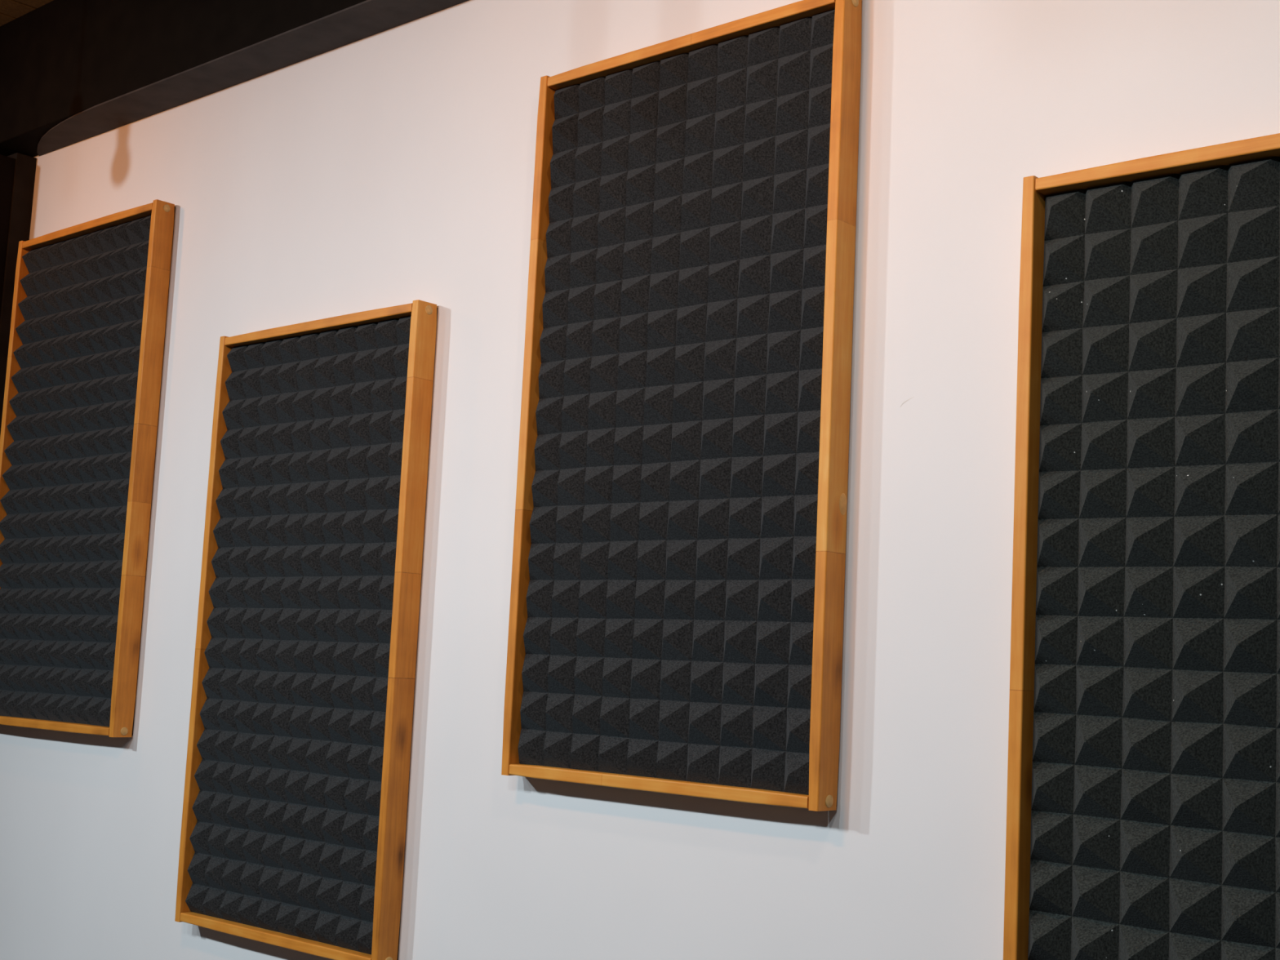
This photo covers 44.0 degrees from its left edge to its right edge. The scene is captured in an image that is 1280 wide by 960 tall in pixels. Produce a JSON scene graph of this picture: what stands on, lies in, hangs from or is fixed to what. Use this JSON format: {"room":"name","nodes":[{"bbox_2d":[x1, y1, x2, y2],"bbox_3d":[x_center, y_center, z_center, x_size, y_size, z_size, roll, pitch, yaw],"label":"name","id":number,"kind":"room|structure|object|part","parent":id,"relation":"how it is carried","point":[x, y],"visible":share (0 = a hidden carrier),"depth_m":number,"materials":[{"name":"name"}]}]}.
{"room":"studio","nodes":[
{"label":"studio","id":0,"kind":"room"},
{"bbox_2d":[0,154,15,316],"bbox_3d":[-1.778,0.573,3.700,0.300,2.749,0.248,-3,-9,42],"label":"wall","id":1,"kind":"structure","parent":0,"point":[6,163],"depth_m":3.83,"materials":[{"name":"brown paint"}]},
{"bbox_2d":[0,0,53,26],"bbox_3d":[-1.168,-1.531,0.561,5.560,0.080,4.514,-3,-9,42],"label":"ceiling","id":2,"kind":"structure","parent":0,"point":[10,10],"depth_m":3.76,"materials":[{"name":"brown wood"}]},
{"bbox_2d":[0,0,1279,959],"bbox_3d":[0.354,0.272,2.156,5.560,3.177,0.120,-3,-9,42],"label":"wall","id":3,"kind":"structure","parent":0,"point":[393,166],"depth_m":2.49,"materials":[{"name":"white paint"}]},
{"bbox_2d":[0,152,36,435],"bbox_3d":[-1.610,0.579,3.750,0.124,2.765,0.052,-3,-9,42],"label":"trim","id":4,"kind":"structure","parent":3,"relation":"attached to","point":[25,165],"depth_m":3.84,"materials":[{"name":"black paint"}]},
{"bbox_2d":[0,199,175,737],"bbox_3d":[-1.276,-0.019,3.544,0.611,1.142,0.058,-4,-9,41],"label":"acoustic panel","id":5,"kind":"object","parent":3,"relation":"attached to","point":[83,383],"visible":1,"depth_m":3.50,"materials":[{"name":"brown wood"}]},
{"bbox_3d":[-1.297,0.538,3.478,0.572,0.018,0.047,-4,-9,41],"label":"rail","id":6,"kind":"part","parent":5,"relation":"part of","materials":[{"name":"brown wood"}]},
{"bbox_3d":[-1.250,-0.574,3.615,0.572,0.018,0.047,-4,-9,41],"label":"rail","id":7,"kind":"part","parent":5,"relation":"part of","materials":[{"name":"brown wood"}]},
{"bbox_2d":[0,0,366,156],"bbox_3d":[0.341,-1.066,2.232,5.560,0.307,0.106,-3,-9,42],"label":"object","id":8,"kind":"structure","parent":3,"relation":"attached to","point":[60,60],"depth_m":3.50,"materials":[{"name":"black"}]},
{"bbox_2d":[36,0,468,155],"bbox_3d":[0.451,-0.920,2.109,5.245,0.004,0.104,-3,-9,42],"label":"trim","id":9,"kind":"structure","parent":3,"relation":"attached to","point":[367,18],"depth_m":3.21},
{"bbox_2d":[174,299,437,959],"bbox_3d":[-0.628,0.267,2.917,0.611,1.142,0.058,-4,-9,41],"label":"acoustic panel","id":10,"kind":"object","parent":3,"relation":"attached to","point":[295,812],"visible":1,"depth_m":2.88,"materials":[{"name":"brown wood"}]},
{"bbox_3d":[-0.650,0.824,2.852,0.572,0.018,0.047,-4,-9,41],"label":"rail","id":11,"kind":"part","parent":10,"relation":"part of","materials":[{"name":"brown wood"}]},
{"bbox_3d":[-0.601,-0.287,2.987,0.572,0.018,0.047,-4,-9,41],"label":"rail","id":12,"kind":"part","parent":10,"relation":"part of","materials":[{"name":"brown wood"}]},
{"bbox_2d":[501,0,862,811],"bbox_3d":[0.047,-0.113,2.373,0.611,1.142,0.058,-3,-9,42],"label":"acoustic panel","id":13,"kind":"object","parent":3,"relation":"attached to","point":[677,607],"visible":1,"depth_m":2.33,"materials":[{"name":"brown wood"}]},
{"bbox_3d":[0.023,0.444,2.310,0.572,0.018,0.047,-3,-9,42],"label":"rail","id":14,"kind":"part","parent":13,"relation":"part of","materials":[{"name":"brown wood"}]},
{"bbox_3d":[0.076,-0.668,2.442,0.572,0.018,0.047,-3,-9,42],"label":"rail","id":15,"kind":"part","parent":13,"relation":"part of","materials":[{"name":"brown wood"}]},
{"bbox_2d":[1003,133,1279,959],"bbox_3d":[0.694,0.175,1.748,0.611,1.142,0.058,-3,-9,42],"label":"acoustic panel","id":16,"kind":"object","parent":3,"relation":"attached to","point":[1143,799],"visible":1,"depth_m":1.85,"materials":[{"name":"brown wood"}]},
{"bbox_3d":[0.725,-0.380,1.814,0.572,0.018,0.047,-3,-9,42],"label":"rail","id":17,"kind":"part","parent":16,"relation":"part of","materials":[{"name":"brown wood"}]}
]}

